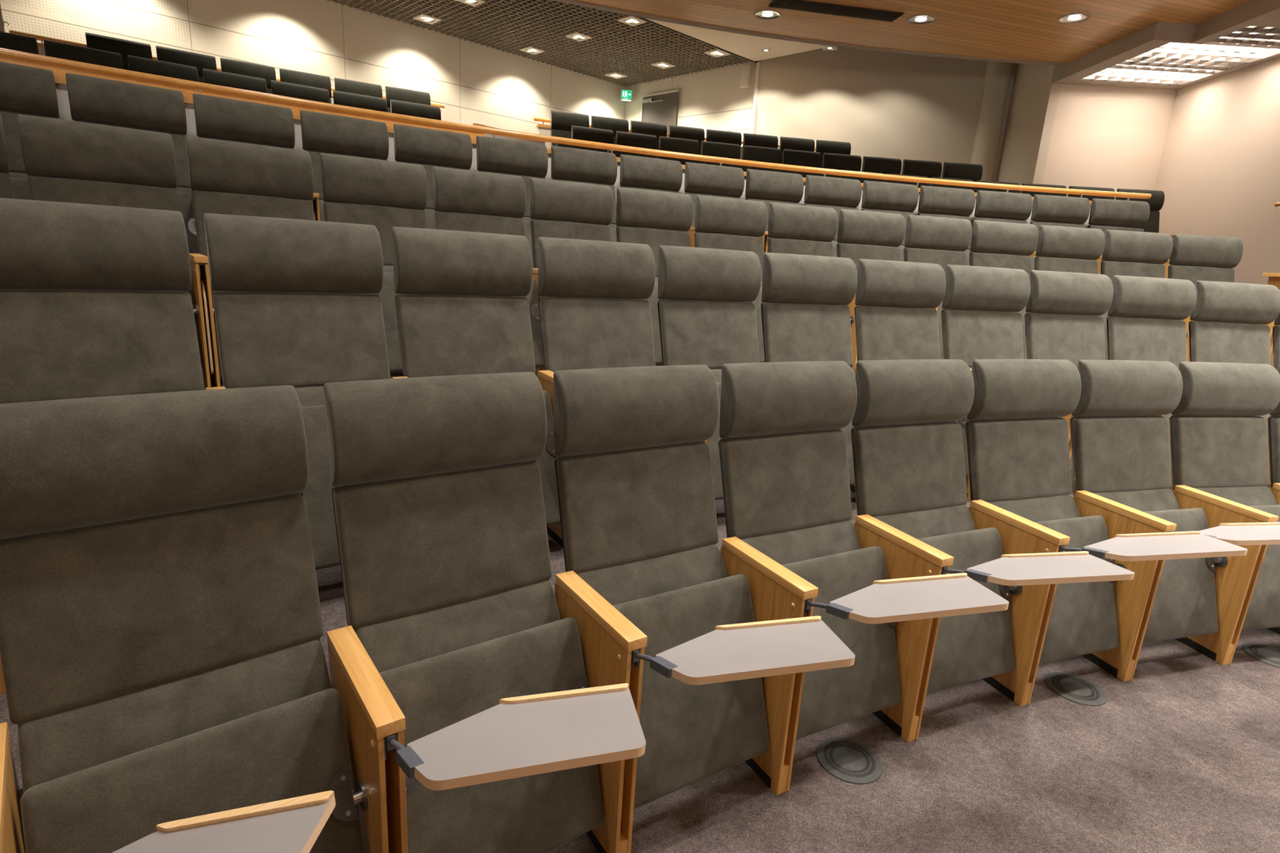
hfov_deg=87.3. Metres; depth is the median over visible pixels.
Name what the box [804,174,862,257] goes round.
chair
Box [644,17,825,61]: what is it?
ceiling
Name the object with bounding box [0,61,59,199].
chair
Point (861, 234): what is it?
chair
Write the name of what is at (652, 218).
chair
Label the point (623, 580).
lumbar cushion
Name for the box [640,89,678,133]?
door
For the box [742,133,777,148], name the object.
chair
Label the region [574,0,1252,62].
ceiling
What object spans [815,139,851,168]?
chair
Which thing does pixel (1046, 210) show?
chair
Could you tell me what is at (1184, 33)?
ceiling
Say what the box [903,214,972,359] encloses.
chair
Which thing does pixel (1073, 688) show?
floor vent
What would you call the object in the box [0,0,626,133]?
wall
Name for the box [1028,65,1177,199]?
wall
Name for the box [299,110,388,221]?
chair
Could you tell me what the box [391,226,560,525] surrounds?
chair
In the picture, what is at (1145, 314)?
chair
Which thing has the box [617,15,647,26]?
recessed light
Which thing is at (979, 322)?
chair
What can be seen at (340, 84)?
chair
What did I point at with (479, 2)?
recessed light
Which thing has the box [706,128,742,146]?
chair
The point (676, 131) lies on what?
chair
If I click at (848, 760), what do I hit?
floor vent
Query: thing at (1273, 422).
chair
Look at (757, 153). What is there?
chair
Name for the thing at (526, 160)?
chair
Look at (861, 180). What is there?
chair
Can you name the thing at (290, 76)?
chair
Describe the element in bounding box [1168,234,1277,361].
chair
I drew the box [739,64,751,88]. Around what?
wall speaker
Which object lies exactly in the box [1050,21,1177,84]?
ceiling
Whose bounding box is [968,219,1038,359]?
chair
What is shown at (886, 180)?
chair
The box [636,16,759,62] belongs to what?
trim
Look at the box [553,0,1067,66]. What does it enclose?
trim
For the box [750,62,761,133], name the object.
trim
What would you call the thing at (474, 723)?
chair
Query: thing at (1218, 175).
wall
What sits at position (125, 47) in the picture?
chair
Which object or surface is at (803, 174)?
chair
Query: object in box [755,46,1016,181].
wall
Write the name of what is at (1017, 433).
chair
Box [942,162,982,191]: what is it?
chair
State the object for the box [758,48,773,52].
recessed light
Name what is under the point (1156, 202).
chair
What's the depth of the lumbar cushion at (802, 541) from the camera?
2.26 m
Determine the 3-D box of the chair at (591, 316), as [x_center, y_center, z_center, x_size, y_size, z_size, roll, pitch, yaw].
[-0.121,-0.160,2.822,0.583,1.200,0.543,-5,16,-29]
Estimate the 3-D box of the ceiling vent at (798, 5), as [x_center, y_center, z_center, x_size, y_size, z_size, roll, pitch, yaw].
[2.082,-4.424,7.119,1.420,0.032,0.250,1,14,-9]
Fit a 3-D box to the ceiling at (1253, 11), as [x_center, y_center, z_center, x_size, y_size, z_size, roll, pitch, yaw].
[5.794,-3.724,4.558,0.120,0.670,4.840,3,14,0]
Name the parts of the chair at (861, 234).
panel, backrest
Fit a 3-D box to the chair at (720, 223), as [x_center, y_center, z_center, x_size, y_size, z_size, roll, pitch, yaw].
[0.664,-0.938,4.565,0.582,1.200,0.542,-2,15,-21]
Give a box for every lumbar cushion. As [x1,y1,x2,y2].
[3,172,33,178]
[17,638,331,793]
[168,186,192,193]
[295,386,324,406]
[319,199,328,204]
[353,580,560,673]
[382,265,393,272]
[422,208,435,213]
[520,217,533,221]
[576,543,727,605]
[608,223,617,227]
[710,368,721,382]
[739,520,861,564]
[830,240,839,244]
[872,504,976,538]
[896,244,908,248]
[987,494,1080,522]
[1074,488,1179,511]
[1173,485,1277,506]
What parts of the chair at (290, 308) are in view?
armrest, backrest, seat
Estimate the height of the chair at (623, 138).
1.200 m
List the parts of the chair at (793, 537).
panel, armrest, backrest, tablet arm, seat, hinge plate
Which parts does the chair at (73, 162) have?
backrest, seat, hinge plate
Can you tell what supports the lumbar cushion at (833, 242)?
on the chair at (837, 193)
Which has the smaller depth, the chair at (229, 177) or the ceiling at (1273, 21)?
the chair at (229, 177)
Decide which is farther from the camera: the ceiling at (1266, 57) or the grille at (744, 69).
the grille at (744, 69)
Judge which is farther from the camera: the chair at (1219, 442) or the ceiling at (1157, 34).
the ceiling at (1157, 34)
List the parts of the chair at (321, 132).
panel, armrest, seat, backrest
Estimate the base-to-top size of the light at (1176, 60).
0.240 m
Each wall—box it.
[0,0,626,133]
[624,61,759,146]
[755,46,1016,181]
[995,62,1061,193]
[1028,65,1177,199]
[1153,57,1279,284]
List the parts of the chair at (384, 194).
backrest, seat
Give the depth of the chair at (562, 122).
9.17 m
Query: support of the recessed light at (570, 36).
attached to the grid
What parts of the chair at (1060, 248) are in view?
backrest, seat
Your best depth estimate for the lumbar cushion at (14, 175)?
3.50 m
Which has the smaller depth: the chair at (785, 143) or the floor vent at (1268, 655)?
the floor vent at (1268, 655)
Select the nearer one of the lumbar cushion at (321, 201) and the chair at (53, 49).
the lumbar cushion at (321, 201)
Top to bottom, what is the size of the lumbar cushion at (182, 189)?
0.274 m
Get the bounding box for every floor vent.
[816,737,883,784]
[1044,672,1106,706]
[1241,642,1279,667]
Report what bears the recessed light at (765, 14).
in the ceiling at (1010, 29)
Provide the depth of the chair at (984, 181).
8.21 m
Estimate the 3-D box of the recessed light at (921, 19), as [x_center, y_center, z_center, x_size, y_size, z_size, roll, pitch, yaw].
[3.040,-4.410,7.263,0.304,0.019,0.304,3,14,0]
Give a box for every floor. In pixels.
[0,471,1269,796]
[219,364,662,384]
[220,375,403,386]
[546,628,1279,852]
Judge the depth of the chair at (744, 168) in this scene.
7.70 m
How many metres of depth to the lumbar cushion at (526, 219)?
5.06 m
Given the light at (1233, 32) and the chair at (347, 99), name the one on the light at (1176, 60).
the light at (1233, 32)
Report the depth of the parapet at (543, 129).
9.39 m
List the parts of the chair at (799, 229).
backrest, hinge plate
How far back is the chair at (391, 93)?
8.29 m
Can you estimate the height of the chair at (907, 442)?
1.200 m
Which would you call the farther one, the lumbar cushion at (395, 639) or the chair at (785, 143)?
the chair at (785, 143)
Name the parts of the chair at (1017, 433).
panel, backrest, armrest, tablet arm, seat, hinge plate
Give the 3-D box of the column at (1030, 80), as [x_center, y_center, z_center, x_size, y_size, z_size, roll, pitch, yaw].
[5.439,-3.328,9.749,0.120,5.300,1.399,5,14,6]
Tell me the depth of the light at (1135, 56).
8.00 m
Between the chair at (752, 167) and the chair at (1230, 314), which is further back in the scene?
the chair at (752, 167)
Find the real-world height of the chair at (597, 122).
1.200 m
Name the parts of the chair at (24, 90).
seat, backrest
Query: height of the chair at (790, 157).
1.200 m
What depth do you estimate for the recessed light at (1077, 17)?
6.97 m
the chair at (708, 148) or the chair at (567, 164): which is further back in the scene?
the chair at (708, 148)
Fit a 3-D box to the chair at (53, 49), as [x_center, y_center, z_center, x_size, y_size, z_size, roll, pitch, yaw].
[-4.791,-2.702,5.848,0.581,1.200,0.542,-8,18,-38]
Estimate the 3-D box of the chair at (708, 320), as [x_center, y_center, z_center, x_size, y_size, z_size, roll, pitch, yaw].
[0.381,-0.197,3.085,0.584,1.200,0.544,-4,16,-26]
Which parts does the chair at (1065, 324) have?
backrest, panel, seat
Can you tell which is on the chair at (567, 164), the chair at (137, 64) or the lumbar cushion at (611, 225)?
the lumbar cushion at (611, 225)
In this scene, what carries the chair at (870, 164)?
on the floor
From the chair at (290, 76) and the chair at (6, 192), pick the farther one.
the chair at (290, 76)
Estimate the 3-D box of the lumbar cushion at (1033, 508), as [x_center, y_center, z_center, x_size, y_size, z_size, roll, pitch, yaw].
[1.589,0.429,2.749,0.506,0.274,0.153,-2,15,-20]
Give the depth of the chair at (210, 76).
6.53 m
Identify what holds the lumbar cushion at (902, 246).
on the chair at (877, 196)
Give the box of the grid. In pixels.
[327,0,751,86]
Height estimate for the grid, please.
0.055 m
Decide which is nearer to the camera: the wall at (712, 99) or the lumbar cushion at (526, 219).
the lumbar cushion at (526, 219)
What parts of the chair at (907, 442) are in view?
panel, armrest, backrest, tablet arm, seat, hinge plate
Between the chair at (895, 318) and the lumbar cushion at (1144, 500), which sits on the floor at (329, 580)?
the chair at (895, 318)
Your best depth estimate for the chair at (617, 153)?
7.33 m
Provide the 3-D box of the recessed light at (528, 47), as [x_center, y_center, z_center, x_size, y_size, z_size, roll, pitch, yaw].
[-1.766,-6.221,11.013,0.300,0.104,0.300,-10,20,-42]
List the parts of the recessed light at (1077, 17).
bulb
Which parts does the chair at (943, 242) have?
backrest, seat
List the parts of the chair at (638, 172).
backrest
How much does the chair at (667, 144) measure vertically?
1.200 m
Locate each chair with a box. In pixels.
[0,31,39,54]
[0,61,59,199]
[0,112,13,198]
[0,197,204,695]
[0,385,368,852]
[17,114,204,377]
[43,40,123,69]
[65,72,199,253]
[84,31,152,70]
[127,54,198,81]
[155,45,217,82]
[185,136,315,390]
[192,93,294,191]
[202,68,266,93]
[203,213,390,569]
[220,57,276,93]
[270,80,329,102]
[279,67,331,103]
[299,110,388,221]
[320,152,427,372]
[323,371,645,852]
[333,77,382,97]
[333,90,387,111]
[385,85,431,112]
[390,99,440,119]
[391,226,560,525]
[393,124,472,229]
[432,166,544,367]
[475,135,547,268]
[529,177,613,377]
[537,236,655,548]
[551,110,589,146]
[551,145,617,241]
[553,364,855,852]
[555,142,604,151]
[571,125,613,152]
[591,115,628,144]
[607,149,654,158]
[615,130,657,158]
[616,186,693,364]
[619,154,682,226]
[630,120,666,158]
[657,155,702,164]
[657,244,761,500]
[658,136,699,154]
[668,124,704,155]
[684,161,744,247]
[694,195,767,362]
[700,140,740,164]
[704,161,749,171]
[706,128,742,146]
[718,360,1008,795]
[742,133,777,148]
[742,145,781,168]
[745,168,804,253]
[751,166,795,173]
[760,252,857,484]
[767,202,853,324]
[779,136,814,164]
[782,149,821,173]
[795,166,839,177]
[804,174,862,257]
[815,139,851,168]
[822,152,861,177]
[836,208,905,369]
[840,169,884,182]
[849,258,968,493]
[850,359,1134,742]
[861,180,918,261]
[862,155,902,182]
[885,173,928,187]
[902,159,942,186]
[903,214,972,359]
[917,185,975,266]
[929,177,974,191]
[941,264,1030,500]
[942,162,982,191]
[964,359,1247,706]
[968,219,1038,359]
[973,190,1035,270]
[974,180,1020,193]
[1021,182,1066,196]
[1024,270,1113,472]
[1027,194,1090,257]
[1035,225,1108,359]
[1067,186,1115,200]
[1069,360,1279,681]
[1087,198,1171,278]
[1100,229,1187,337]
[1106,275,1196,471]
[1115,188,1174,239]
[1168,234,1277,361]
[1168,361,1279,665]
[1188,280,1279,455]
[1262,272,1279,365]
[1266,365,1279,635]
[1268,311,1279,484]
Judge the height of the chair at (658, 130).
1.200 m
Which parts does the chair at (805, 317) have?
backrest, seat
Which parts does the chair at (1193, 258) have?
panel, backrest, panel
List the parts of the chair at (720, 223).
backrest, seat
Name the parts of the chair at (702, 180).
panel, backrest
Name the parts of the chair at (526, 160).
backrest, seat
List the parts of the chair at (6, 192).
backrest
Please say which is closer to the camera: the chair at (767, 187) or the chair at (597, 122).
the chair at (767, 187)
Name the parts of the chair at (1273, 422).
backrest, panel, armrest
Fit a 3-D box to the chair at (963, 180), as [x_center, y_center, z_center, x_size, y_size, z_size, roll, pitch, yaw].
[3.784,-2.399,8.125,0.582,1.200,0.543,2,14,-4]
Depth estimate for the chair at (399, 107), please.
7.41 m
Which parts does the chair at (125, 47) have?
backrest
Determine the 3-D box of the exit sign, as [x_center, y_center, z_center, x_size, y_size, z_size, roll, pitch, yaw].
[-0.256,-6.388,12.820,0.220,0.298,0.067,1,14,-8]
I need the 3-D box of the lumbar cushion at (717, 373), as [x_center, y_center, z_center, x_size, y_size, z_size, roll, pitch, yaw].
[0.363,-0.139,3.182,0.506,0.274,0.153,-4,16,-26]
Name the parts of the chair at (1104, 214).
panel, backrest, panel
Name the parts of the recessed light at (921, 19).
bulb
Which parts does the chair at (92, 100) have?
backrest, seat, hinge plate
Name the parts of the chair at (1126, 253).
backrest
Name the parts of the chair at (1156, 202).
backrest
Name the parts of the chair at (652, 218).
backrest, seat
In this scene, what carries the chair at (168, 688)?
on the floor at (1182, 755)
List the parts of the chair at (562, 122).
backrest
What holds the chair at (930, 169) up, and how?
on the floor
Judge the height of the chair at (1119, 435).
1.200 m
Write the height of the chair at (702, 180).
1.200 m
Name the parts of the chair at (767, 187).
panel, backrest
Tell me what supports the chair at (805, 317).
on the floor at (329, 580)
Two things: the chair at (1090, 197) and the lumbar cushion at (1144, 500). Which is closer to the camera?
the lumbar cushion at (1144, 500)
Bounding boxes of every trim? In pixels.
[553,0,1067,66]
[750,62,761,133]
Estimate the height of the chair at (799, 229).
1.200 m
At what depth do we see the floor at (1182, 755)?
2.10 m
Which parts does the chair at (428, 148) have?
seat, backrest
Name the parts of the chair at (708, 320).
backrest, seat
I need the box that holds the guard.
[472,123,545,144]
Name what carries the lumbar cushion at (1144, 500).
on the chair at (1119, 435)
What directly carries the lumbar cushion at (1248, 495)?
on the chair at (1219, 442)
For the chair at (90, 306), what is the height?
1.200 m
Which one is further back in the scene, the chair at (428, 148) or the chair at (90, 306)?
the chair at (428, 148)
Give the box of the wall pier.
[0,4,4,31]
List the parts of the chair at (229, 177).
armrest, panel, seat, backrest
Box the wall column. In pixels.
[970,61,1013,181]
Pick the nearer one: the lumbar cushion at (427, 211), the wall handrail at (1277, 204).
the lumbar cushion at (427, 211)
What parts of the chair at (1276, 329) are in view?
backrest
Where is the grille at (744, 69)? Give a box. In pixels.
[740,66,748,86]
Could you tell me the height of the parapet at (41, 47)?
1.145 m
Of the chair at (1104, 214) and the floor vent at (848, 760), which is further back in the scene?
the chair at (1104, 214)
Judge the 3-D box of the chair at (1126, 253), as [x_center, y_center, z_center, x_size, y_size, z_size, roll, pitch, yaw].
[3.969,-0.930,5.310,0.581,1.200,0.542,2,14,-4]
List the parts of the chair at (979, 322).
panel, backrest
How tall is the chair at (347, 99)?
1.200 m
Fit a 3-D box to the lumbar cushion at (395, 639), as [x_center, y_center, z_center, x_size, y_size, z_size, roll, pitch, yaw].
[-0.438,0.577,1.695,0.506,0.274,0.153,-7,17,-35]
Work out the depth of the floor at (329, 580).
2.24 m
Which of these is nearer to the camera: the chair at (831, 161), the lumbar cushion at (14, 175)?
the lumbar cushion at (14, 175)
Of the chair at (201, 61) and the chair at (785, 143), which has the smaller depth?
the chair at (201, 61)
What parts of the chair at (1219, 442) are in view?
backrest, panel, armrest, seat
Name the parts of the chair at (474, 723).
armrest, panel, tablet arm, hinge plate, backrest, seat, hinge plate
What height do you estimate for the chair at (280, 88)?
1.200 m
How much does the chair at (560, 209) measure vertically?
1.200 m
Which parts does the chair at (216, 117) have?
backrest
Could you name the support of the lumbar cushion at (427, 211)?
on the chair at (428, 148)
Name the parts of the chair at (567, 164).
backrest, seat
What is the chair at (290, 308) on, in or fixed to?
on the floor at (329, 580)
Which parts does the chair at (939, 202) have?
backrest, seat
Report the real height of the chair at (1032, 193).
1.200 m
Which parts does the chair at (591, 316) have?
armrest, panel, backrest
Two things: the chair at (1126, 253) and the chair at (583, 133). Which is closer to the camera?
the chair at (1126, 253)
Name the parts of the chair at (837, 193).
backrest, seat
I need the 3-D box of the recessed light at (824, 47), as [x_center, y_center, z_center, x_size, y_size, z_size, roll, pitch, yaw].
[2.823,-5.640,9.988,0.200,0.029,0.200,8,15,17]
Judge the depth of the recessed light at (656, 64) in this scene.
11.40 m
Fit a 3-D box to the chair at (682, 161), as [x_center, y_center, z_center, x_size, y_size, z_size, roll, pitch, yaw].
[0.462,-2.434,7.479,0.580,1.200,0.541,-1,15,-18]
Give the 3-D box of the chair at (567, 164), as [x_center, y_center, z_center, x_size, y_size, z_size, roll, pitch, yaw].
[-0.393,-1.535,5.193,0.582,1.200,0.543,-3,16,-24]
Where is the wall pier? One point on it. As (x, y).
(2, 25)
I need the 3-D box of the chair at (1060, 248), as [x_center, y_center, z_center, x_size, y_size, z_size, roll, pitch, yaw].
[3.405,-0.949,5.255,0.581,1.200,0.542,2,14,-7]
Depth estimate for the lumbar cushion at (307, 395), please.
2.28 m
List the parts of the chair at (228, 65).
backrest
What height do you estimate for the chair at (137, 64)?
1.200 m
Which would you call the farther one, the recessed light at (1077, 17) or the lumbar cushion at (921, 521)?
the recessed light at (1077, 17)
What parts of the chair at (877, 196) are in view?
backrest, seat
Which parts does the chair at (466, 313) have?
backrest, seat, hinge plate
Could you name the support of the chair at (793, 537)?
on the floor at (1182, 755)
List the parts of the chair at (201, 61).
backrest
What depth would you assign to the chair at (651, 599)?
1.88 m
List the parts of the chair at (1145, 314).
backrest, seat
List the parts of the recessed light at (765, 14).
bulb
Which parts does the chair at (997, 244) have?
backrest, seat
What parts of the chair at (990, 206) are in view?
backrest, seat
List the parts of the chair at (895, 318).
backrest, seat, hinge plate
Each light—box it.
[412,13,441,24]
[455,0,485,6]
[520,46,544,54]
[564,31,592,41]
[604,71,627,79]
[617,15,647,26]
[651,61,675,68]
[703,48,730,57]
[753,8,781,19]
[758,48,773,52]
[822,45,836,50]
[906,13,936,24]
[1057,12,1091,23]
[1079,25,1279,85]
[1107,56,1204,72]
[1168,31,1275,48]
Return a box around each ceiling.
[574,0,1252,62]
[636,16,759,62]
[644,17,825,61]
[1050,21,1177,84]
[1069,71,1185,89]
[1170,22,1204,44]
[1177,48,1279,86]
[1192,0,1279,42]
[1250,13,1279,27]
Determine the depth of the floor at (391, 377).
3.98 m
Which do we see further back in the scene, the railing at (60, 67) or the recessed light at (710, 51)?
the recessed light at (710, 51)
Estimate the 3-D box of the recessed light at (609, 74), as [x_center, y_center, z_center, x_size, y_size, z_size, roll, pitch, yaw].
[-0.437,-6.457,12.249,0.300,0.104,0.300,-10,20,-43]
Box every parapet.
[8,29,444,112]
[533,116,815,159]
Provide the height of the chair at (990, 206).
1.200 m
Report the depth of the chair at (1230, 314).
4.11 m
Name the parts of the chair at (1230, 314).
backrest, seat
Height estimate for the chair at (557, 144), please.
1.200 m
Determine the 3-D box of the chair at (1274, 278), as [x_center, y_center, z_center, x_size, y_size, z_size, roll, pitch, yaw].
[5.529,-0.783,5.619,0.535,0.945,0.420,6,14,8]
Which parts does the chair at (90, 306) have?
panel, backrest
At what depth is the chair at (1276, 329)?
4.19 m
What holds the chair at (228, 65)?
on the floor
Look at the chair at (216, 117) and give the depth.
4.11 m
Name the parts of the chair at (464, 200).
backrest, seat, hinge plate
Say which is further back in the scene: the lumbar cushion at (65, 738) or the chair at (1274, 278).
the chair at (1274, 278)
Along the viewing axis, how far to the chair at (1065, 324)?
3.91 m
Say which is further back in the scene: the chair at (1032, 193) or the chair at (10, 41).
the chair at (1032, 193)
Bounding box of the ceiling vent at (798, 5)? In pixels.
[768,0,904,22]
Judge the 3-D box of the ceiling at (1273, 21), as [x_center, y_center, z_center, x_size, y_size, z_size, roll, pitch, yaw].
[6.348,-4.116,6.224,0.940,0.670,0.320,3,14,0]
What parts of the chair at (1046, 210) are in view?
backrest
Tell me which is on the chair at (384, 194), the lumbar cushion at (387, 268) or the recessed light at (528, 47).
the lumbar cushion at (387, 268)
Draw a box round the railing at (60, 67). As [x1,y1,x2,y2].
[0,48,1151,241]
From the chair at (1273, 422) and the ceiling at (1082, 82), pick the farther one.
the ceiling at (1082, 82)
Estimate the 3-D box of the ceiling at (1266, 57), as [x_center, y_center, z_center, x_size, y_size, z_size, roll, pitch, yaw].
[6.864,-3.858,5.333,0.120,0.670,6.440,3,14,0]
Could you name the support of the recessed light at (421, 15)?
attached to the grid
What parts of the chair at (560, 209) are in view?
armrest, panel, backrest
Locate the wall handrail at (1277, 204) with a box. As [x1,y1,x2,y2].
[1274,202,1279,206]
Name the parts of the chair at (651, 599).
panel, armrest, backrest, tablet arm, seat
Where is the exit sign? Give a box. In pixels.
[620,86,632,101]
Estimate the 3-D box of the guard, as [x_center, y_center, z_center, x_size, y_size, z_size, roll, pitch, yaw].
[-1.141,-2.127,6.045,0.040,1.129,1.675,6,14,9]

